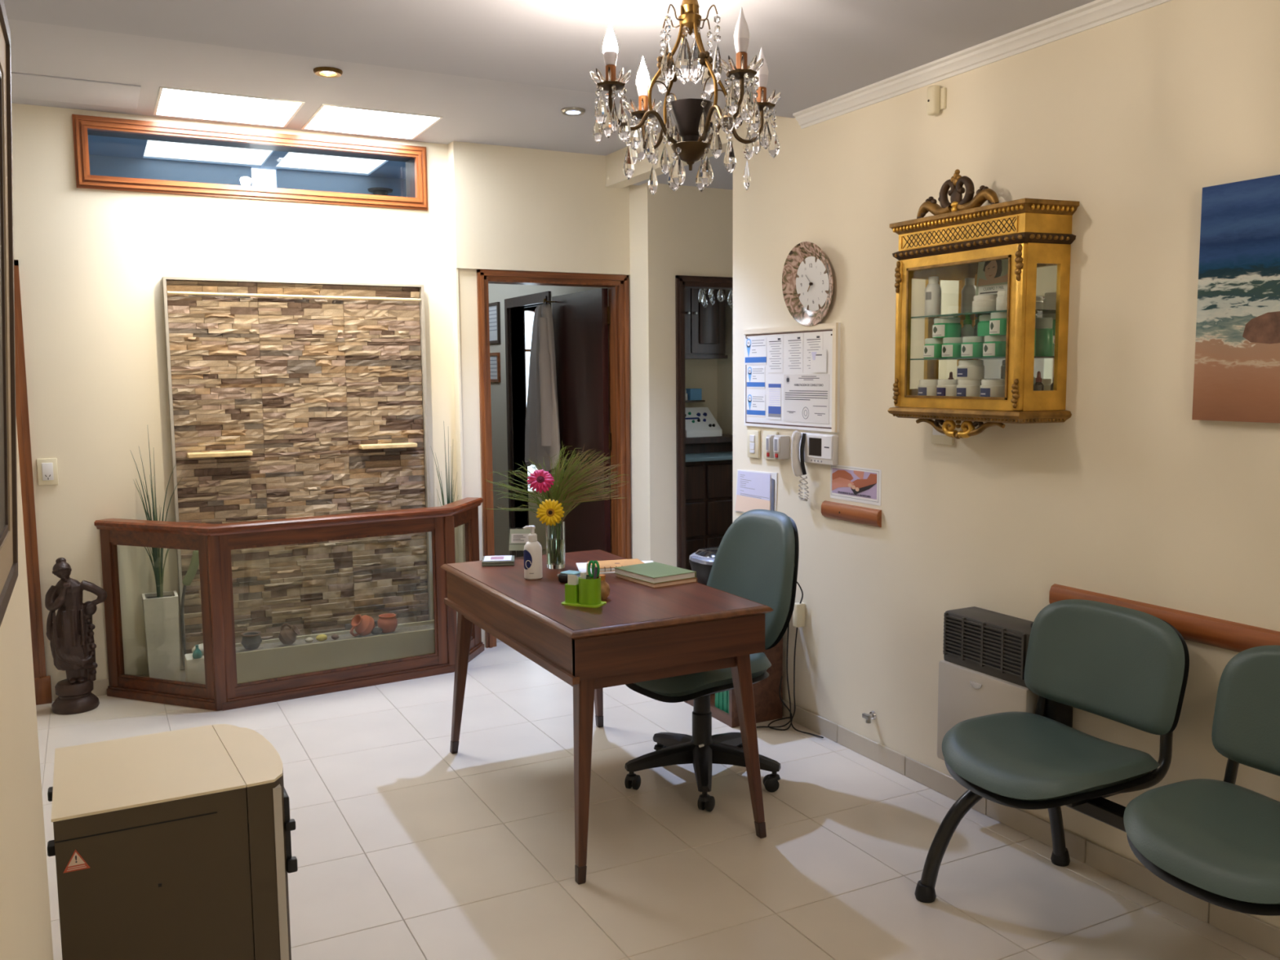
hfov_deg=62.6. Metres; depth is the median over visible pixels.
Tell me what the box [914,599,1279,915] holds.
chairs
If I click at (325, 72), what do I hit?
recessed light
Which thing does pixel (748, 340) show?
print
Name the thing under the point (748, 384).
print
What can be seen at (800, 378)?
print
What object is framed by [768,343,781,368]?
print
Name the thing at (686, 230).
wall
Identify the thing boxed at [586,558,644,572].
notebook
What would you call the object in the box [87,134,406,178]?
ceiling
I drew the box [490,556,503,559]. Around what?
print
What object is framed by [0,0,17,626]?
framed picture
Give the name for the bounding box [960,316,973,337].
pump bottle
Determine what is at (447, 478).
grass plant
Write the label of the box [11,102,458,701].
wall
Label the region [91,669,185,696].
baseboard
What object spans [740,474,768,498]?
print
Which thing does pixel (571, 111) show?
recessed light
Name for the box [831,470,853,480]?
print
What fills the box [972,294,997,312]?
jar
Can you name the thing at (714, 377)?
wall
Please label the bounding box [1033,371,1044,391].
dropper bottle
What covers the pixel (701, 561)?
trash can
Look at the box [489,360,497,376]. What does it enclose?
print
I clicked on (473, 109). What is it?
ceiling
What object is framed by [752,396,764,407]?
print
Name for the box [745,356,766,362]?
print
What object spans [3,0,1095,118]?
ceiling
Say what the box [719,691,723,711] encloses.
folder
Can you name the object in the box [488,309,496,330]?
print
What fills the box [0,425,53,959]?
wall
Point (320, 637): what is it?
shell
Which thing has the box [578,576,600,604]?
cup
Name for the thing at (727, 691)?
folder
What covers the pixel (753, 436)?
light switch
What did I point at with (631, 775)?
hood
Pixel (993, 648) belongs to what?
grille
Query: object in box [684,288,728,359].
upper cabinet
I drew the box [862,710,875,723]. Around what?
gas valve
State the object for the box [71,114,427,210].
window
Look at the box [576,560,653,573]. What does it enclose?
loose sheets
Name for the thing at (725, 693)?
folder
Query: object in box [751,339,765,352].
print
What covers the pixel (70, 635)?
statue
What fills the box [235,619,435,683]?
display shelf
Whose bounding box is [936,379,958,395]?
jar
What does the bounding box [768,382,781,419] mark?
leaflet
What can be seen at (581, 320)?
door
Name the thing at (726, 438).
shelf
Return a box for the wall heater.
[937,606,1072,760]
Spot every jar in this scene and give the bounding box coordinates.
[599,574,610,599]
[917,379,937,395]
[923,337,943,358]
[932,317,961,337]
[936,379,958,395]
[941,337,962,358]
[955,379,981,396]
[956,360,984,379]
[960,336,984,357]
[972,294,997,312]
[977,314,991,336]
[979,379,1004,397]
[982,335,1006,356]
[989,311,1006,335]
[995,290,1007,311]
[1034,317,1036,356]
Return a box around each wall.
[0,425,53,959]
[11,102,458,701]
[88,154,406,196]
[161,276,433,667]
[448,141,630,275]
[451,268,615,647]
[488,283,611,556]
[524,306,546,549]
[605,0,1279,928]
[628,182,733,566]
[684,289,733,435]
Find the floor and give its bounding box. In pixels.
[35,549,1279,959]
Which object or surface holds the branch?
on the floor
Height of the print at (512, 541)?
0.035 m
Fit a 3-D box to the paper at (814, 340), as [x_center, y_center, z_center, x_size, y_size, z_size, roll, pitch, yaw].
[0.704,-0.514,4.252,0.001,0.160,0.110,-4,7,-27]
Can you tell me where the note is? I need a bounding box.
[810,349,826,372]
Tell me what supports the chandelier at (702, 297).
hanging from the ceiling
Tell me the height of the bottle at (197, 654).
0.060 m
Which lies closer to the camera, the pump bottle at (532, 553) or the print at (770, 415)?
the pump bottle at (532, 553)
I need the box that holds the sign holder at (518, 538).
[508,528,530,551]
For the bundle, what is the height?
0.206 m
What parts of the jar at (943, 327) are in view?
lid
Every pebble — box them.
[305,637,313,642]
[331,634,338,639]
[371,626,382,635]
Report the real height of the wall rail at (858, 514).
0.066 m
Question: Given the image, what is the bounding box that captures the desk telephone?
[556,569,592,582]
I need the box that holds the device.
[47,724,297,959]
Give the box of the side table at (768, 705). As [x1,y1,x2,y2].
[684,637,782,728]
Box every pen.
[586,563,589,578]
[593,566,597,578]
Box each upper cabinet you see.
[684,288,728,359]
[887,168,1079,439]
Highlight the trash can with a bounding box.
[688,546,718,585]
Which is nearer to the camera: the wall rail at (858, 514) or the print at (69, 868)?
the print at (69, 868)
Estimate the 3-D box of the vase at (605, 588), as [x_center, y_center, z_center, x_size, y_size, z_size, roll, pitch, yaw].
[-0.128,0.350,3.453,0.060,0.079,0.060,-4,7,-27]
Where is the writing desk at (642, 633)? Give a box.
[440,549,773,884]
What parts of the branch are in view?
stem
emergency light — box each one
[765,434,775,457]
[773,435,790,459]
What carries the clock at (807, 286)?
attached to the wall at (1128, 119)
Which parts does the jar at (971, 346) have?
lid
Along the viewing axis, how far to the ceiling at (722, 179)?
5.59 m
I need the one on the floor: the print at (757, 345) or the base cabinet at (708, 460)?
the base cabinet at (708, 460)
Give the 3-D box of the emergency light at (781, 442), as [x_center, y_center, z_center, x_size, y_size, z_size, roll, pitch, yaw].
[0.599,-0.139,4.466,0.057,0.098,0.052,-4,7,-27]
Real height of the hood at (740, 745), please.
0.044 m
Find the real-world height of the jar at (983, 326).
0.066 m
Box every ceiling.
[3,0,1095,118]
[7,18,675,155]
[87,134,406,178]
[631,151,733,190]
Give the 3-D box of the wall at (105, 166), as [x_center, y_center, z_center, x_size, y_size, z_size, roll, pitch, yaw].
[-2.245,-1.416,5.683,2.600,0.900,0.950,-4,7,-27]
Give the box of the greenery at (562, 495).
[485,442,629,522]
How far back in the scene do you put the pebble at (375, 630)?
5.31 m
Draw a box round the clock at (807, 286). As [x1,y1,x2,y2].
[782,241,833,326]
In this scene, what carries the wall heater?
attached to the wall at (1128, 119)
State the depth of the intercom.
4.28 m
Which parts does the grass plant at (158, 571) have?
blade, blade, blade, blade, blade, blade, blade, blade, blade, blade, blade, blade, blade, blade, blade, blade, blade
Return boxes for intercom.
[791,430,838,501]
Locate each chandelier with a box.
[589,0,781,195]
[697,288,733,308]
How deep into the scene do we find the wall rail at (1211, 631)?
2.82 m
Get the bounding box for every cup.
[564,582,578,603]
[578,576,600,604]
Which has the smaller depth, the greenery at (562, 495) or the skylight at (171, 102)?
the greenery at (562, 495)
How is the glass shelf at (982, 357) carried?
attached to the upper cabinet at (1036, 237)
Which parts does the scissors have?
handle, handle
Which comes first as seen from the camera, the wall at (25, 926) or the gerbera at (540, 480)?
the wall at (25, 926)
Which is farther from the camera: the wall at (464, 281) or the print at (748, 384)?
the wall at (464, 281)
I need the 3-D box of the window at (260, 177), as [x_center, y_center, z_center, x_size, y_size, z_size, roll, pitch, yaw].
[-2.202,-1.618,6.173,0.150,0.600,0.010,-4,7,-27]
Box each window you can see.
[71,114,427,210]
[143,140,271,165]
[251,168,276,187]
[275,151,386,173]
[524,306,537,351]
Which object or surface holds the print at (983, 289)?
attached to the card at (993, 275)
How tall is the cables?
0.645 m
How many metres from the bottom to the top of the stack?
0.021 m
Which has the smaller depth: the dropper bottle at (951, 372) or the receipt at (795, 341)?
the dropper bottle at (951, 372)
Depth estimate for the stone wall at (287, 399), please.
5.28 m
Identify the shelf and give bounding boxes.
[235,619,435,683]
[684,400,705,402]
[685,434,733,444]
[911,309,1055,319]
[940,356,1053,359]
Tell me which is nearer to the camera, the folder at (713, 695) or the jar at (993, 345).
the jar at (993, 345)
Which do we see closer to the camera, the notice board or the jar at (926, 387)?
the jar at (926, 387)
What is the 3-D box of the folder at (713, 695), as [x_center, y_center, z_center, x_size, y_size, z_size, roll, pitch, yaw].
[0.413,0.995,4.690,0.245,0.020,0.358,-4,7,-27]
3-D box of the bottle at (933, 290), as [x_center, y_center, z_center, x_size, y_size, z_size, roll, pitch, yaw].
[0.984,-0.616,3.533,0.054,0.134,0.054,-4,7,-27]
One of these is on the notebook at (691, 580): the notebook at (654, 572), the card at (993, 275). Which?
the notebook at (654, 572)
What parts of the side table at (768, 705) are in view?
rail, panel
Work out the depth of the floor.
3.33 m
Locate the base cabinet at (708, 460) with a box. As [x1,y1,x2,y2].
[685,434,733,570]
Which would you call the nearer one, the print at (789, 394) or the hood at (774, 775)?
the hood at (774, 775)
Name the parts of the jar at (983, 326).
lid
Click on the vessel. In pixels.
(251, 640)
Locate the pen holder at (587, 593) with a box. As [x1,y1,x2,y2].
[561,576,606,608]
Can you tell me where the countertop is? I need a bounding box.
[685,451,733,462]
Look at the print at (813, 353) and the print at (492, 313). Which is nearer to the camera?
the print at (813, 353)
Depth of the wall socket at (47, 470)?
4.80 m
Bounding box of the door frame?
[675,275,733,568]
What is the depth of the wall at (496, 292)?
8.03 m
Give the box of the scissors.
[586,560,599,579]
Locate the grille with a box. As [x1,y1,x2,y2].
[943,612,1026,679]
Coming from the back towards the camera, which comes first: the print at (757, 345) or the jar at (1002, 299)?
the print at (757, 345)
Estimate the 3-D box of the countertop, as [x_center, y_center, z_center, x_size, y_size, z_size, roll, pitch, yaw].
[0.323,-0.175,7.611,0.990,0.025,0.720,-4,7,-27]
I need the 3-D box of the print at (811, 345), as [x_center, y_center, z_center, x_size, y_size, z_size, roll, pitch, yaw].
[0.702,-0.505,4.256,0.001,0.107,0.087,-4,7,-27]
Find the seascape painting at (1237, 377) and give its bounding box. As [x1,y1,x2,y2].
[1191,174,1279,422]
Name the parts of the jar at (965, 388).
lid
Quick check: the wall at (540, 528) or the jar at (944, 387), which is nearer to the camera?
the jar at (944, 387)
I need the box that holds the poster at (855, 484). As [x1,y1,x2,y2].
[830,464,881,506]
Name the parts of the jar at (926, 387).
lid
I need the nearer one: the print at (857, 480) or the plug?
the print at (857, 480)
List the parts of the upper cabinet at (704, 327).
cupboard door, door panel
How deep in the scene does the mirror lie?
3.42 m
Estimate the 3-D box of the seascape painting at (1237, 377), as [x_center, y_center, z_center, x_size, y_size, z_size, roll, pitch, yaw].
[1.665,-0.425,2.409,0.025,0.603,0.823,-4,7,-27]
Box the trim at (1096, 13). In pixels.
[792,0,1172,128]
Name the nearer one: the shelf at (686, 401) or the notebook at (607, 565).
the notebook at (607, 565)
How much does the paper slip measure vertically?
0.082 m
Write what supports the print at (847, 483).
attached to the poster at (855, 484)
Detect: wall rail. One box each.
[821,500,881,527]
[1048,583,1279,652]
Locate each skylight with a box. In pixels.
[153,86,305,127]
[301,103,443,139]
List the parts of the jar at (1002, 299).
lid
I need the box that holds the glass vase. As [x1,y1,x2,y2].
[546,520,565,568]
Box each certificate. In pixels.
[488,302,500,343]
[489,352,500,382]
[783,373,829,424]
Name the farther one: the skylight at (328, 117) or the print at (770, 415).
the skylight at (328, 117)
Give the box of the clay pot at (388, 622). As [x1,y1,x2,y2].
[377,613,397,632]
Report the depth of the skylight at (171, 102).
4.78 m
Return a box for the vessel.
[240,631,262,649]
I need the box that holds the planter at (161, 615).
[142,590,180,680]
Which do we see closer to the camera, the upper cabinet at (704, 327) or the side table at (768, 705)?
the side table at (768, 705)
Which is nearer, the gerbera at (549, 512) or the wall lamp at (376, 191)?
the gerbera at (549, 512)
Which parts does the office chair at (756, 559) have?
arm, arm, seat, arm, arm, arm, backrest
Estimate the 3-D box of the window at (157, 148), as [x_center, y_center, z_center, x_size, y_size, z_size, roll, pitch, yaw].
[-2.282,-1.779,5.594,0.622,0.020,0.810,-4,7,-27]
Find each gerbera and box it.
[527,469,554,501]
[536,499,564,525]
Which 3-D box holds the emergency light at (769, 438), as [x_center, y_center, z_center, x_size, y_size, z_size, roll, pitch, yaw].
[0.570,-0.145,4.522,0.057,0.098,0.036,-4,7,-27]
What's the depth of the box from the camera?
7.90 m
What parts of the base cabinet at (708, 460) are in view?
drawer, drawer, drawer, drawer, drawer, drawer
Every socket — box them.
[36,457,58,485]
[931,423,954,444]
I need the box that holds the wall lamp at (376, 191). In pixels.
[367,187,392,195]
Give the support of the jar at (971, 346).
on the upper cabinet at (1036, 237)
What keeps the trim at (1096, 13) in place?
attached to the wall at (1128, 119)
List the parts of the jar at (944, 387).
lid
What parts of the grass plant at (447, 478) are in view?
blade, blade, blade, blade, blade, blade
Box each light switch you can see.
[746,430,759,457]
[763,431,777,460]
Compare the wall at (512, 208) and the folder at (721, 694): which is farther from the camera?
the wall at (512, 208)
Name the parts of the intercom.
coiled cord, plate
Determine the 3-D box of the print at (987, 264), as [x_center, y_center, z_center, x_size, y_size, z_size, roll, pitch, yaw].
[1.131,-0.703,3.392,0.002,0.034,0.052,-4,7,-30]
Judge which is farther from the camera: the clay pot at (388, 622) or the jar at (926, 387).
the clay pot at (388, 622)
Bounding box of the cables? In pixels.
[756,581,823,737]
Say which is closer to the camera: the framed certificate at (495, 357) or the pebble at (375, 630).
the pebble at (375, 630)
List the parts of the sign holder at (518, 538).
card panel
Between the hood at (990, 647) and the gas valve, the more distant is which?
the gas valve
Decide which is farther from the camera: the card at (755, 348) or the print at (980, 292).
the card at (755, 348)
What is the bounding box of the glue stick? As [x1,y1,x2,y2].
[580,571,586,578]
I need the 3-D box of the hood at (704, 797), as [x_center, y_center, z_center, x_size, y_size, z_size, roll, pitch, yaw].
[0.221,1.071,3.603,0.044,0.044,0.043,-5,7,-35]
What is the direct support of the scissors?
in the pen holder at (587, 593)
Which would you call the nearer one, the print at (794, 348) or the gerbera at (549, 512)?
the gerbera at (549, 512)
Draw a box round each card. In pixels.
[745,337,766,364]
[746,366,764,388]
[746,394,765,417]
[975,258,1008,295]
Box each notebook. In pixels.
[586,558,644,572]
[613,561,696,583]
[615,573,697,587]
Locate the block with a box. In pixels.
[184,653,205,684]
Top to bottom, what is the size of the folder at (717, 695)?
0.290 m
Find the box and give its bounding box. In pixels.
[685,388,702,399]
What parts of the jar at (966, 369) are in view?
lid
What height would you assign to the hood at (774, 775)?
0.044 m
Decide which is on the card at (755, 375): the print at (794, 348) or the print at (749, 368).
the print at (749, 368)
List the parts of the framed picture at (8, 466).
frame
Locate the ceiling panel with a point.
(26, 86)
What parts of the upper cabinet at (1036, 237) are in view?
frame, door frame, moulding, cornice, cornice, frame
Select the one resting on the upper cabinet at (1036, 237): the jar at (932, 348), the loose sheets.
the jar at (932, 348)
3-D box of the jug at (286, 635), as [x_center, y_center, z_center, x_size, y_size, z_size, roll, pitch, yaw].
[-1.715,0.749,5.148,0.100,0.109,0.089,-4,7,-27]
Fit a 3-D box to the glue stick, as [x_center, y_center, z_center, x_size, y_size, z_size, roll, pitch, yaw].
[-0.181,0.340,3.371,0.020,0.093,0.019,-4,7,-27]
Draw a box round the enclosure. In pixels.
[93,497,484,711]
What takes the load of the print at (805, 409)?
attached to the certificate at (806, 397)
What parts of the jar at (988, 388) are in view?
lid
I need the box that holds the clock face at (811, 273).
[795,257,828,310]
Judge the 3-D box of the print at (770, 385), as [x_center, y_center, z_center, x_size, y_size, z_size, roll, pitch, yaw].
[0.577,-0.404,4.510,0.001,0.016,0.093,-4,7,-27]
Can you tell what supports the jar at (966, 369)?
on the jar at (965, 388)
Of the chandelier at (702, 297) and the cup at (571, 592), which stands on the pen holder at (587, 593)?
the cup at (571, 592)
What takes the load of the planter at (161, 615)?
on the floor
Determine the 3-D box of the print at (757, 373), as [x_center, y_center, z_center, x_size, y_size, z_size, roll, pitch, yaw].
[0.519,-0.466,4.615,0.001,0.045,0.089,-4,7,-27]
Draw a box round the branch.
[180,550,199,666]
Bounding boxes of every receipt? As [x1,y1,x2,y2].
[768,334,783,373]
[786,333,803,373]
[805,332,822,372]
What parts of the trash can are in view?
disc lid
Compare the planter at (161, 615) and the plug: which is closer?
the plug
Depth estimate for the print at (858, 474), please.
4.06 m
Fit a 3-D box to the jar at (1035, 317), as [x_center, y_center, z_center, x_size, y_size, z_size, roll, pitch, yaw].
[1.192,-0.441,3.251,0.060,0.120,0.060,-4,7,-27]
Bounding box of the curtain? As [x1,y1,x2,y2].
[524,298,559,471]
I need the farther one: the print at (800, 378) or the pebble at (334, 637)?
the pebble at (334, 637)
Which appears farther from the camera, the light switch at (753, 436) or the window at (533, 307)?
the window at (533, 307)
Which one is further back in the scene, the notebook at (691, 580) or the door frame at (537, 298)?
the door frame at (537, 298)
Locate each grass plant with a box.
[129,431,182,597]
[430,421,457,506]
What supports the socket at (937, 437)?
attached to the wall at (1128, 119)
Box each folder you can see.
[710,693,715,706]
[715,692,719,708]
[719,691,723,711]
[723,690,727,712]
[727,690,728,713]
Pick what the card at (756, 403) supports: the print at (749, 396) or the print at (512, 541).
the print at (749, 396)
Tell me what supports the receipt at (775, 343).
attached to the notice board
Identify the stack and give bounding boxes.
[481,555,515,566]
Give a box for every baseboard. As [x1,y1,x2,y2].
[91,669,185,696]
[782,699,1279,958]
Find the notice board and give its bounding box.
[742,322,840,432]
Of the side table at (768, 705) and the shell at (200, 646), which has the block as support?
the shell at (200, 646)
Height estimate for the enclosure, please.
0.838 m
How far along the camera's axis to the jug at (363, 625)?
5.28 m
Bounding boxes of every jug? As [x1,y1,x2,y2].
[278,622,300,644]
[350,613,374,636]
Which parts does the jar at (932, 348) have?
lid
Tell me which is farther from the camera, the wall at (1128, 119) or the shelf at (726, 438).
the shelf at (726, 438)
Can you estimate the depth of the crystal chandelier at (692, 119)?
2.65 m
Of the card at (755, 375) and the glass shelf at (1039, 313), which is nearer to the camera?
the glass shelf at (1039, 313)
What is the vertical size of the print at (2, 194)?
0.594 m
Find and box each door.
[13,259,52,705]
[476,269,631,648]
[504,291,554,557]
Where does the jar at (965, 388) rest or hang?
on the upper cabinet at (1036, 237)
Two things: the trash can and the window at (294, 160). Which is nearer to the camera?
the trash can
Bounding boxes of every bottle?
[192,644,202,658]
[523,524,542,579]
[684,390,687,400]
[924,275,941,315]
[948,371,953,379]
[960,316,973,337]
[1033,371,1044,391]
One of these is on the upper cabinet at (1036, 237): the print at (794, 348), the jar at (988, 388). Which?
the jar at (988, 388)
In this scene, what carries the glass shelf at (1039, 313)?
attached to the upper cabinet at (1036, 237)
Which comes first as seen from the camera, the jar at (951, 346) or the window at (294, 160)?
the jar at (951, 346)
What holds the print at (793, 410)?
attached to the certificate at (806, 397)
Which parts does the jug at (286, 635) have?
handle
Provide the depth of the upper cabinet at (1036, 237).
3.23 m
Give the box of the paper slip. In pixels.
[567,574,578,585]
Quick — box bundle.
[734,469,777,513]
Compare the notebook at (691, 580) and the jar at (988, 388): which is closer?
the jar at (988, 388)
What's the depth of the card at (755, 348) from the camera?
4.62 m
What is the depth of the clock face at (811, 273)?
4.24 m
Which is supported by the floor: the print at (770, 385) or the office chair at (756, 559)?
the office chair at (756, 559)
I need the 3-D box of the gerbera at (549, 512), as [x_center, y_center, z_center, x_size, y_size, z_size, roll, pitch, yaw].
[-0.343,0.194,3.938,0.100,0.250,0.099,-4,7,-27]
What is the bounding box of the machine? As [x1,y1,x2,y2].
[684,407,722,437]
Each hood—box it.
[625,771,636,780]
[653,742,664,750]
[698,791,710,801]
[736,743,742,748]
[768,772,780,780]
[943,606,1033,688]
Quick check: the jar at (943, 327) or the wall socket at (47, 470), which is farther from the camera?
the wall socket at (47, 470)
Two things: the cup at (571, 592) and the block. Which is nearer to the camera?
the cup at (571, 592)
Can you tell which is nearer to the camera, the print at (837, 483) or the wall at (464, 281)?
the print at (837, 483)
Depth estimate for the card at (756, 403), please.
4.64 m
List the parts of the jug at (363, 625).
handle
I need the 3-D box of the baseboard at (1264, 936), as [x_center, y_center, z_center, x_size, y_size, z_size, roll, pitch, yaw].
[1.705,1.196,2.542,0.011,0.075,5.500,-4,7,-27]
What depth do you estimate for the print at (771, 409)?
4.52 m
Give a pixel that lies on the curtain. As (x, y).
(542, 433)
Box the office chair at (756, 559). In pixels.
[624,509,799,811]
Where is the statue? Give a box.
[44,557,106,715]
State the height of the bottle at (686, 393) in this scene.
0.075 m
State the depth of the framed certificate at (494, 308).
8.07 m
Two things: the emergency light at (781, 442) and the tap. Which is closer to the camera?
the tap
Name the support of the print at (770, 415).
attached to the leaflet
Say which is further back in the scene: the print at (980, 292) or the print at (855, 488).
the print at (855, 488)
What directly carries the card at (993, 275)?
on the upper cabinet at (1036, 237)
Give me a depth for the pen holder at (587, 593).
3.34 m
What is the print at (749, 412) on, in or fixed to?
attached to the card at (756, 403)
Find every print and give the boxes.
[0,191,5,533]
[66,865,86,871]
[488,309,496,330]
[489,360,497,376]
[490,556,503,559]
[509,538,525,544]
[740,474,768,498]
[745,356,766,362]
[746,338,751,355]
[746,382,764,386]
[746,409,764,415]
[747,366,751,382]
[747,394,751,409]
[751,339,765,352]
[752,368,764,378]
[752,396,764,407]
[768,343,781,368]
[768,383,781,387]
[768,389,780,404]
[768,405,781,413]
[768,413,781,417]
[785,390,827,399]
[788,342,800,368]
[789,405,824,415]
[798,376,819,380]
[802,406,808,418]
[807,341,820,365]
[811,351,816,359]
[831,467,876,499]
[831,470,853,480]
[831,477,853,490]
[850,473,876,488]
[850,483,875,494]
[853,470,864,479]
[977,273,1008,286]
[977,284,1007,295]
[979,291,997,293]
[982,259,1002,277]
[984,260,991,267]
[984,260,997,280]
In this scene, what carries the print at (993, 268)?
attached to the card at (993, 275)
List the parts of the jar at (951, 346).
lid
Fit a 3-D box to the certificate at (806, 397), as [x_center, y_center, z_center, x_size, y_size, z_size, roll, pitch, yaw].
[0.680,-0.334,4.320,0.002,0.198,0.310,-4,7,-27]
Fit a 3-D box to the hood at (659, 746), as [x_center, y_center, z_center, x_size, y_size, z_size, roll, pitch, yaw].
[0.075,1.022,4.093,0.044,0.044,0.043,-5,7,-35]
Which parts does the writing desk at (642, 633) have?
leg, rail, leg, leg, moulding, rail, leg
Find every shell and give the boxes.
[191,643,204,655]
[315,634,327,641]
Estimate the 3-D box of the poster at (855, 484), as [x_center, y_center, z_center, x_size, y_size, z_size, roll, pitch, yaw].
[0.834,0.017,4.090,0.003,0.136,0.305,-4,7,-27]
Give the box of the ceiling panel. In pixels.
[11,71,141,109]
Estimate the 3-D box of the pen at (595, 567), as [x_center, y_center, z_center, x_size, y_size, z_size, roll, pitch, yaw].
[-0.146,0.332,3.349,0.024,0.113,0.010,1,6,15]
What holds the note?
attached to the notice board
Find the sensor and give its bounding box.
[926,84,946,115]
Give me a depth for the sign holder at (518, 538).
4.25 m
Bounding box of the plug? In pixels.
[792,602,805,627]
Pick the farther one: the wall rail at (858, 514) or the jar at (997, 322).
the wall rail at (858, 514)
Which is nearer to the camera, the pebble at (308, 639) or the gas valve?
the gas valve
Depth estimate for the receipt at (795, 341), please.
4.37 m
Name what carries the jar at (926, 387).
on the upper cabinet at (1036, 237)
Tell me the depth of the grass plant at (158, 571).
4.96 m
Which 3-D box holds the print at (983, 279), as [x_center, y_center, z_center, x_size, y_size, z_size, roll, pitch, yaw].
[1.135,-0.646,3.381,0.004,0.038,0.135,-4,7,-27]
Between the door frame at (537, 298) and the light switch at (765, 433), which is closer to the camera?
the light switch at (765, 433)
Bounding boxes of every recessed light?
[313,66,342,77]
[560,106,585,115]
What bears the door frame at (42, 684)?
in the wall at (93, 264)
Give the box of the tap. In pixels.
[862,712,871,723]
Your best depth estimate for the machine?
7.70 m
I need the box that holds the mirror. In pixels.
[933,262,1057,390]
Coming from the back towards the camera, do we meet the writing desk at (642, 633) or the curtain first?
the curtain
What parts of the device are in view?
warning panel, grey edge trim, control panel, knob, knob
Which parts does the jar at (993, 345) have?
lid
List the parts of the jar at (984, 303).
lid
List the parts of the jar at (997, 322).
lid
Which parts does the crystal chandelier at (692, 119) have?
bulb, bulb, bulb, arm, bulb, arm, cage rod, cage rod, stem rod, lamp shade, cage rod, cage rod, arm, arm, bulb, bulb, bulb, bulb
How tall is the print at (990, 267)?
0.071 m
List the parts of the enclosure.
rail, rail, board, corner post, handrail, rail, rail, board, corner post, rail, rail, board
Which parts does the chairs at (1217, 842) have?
leg, seat, leg, backrest, seat, backrest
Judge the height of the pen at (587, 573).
0.119 m
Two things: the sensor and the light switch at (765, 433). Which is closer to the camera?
the sensor

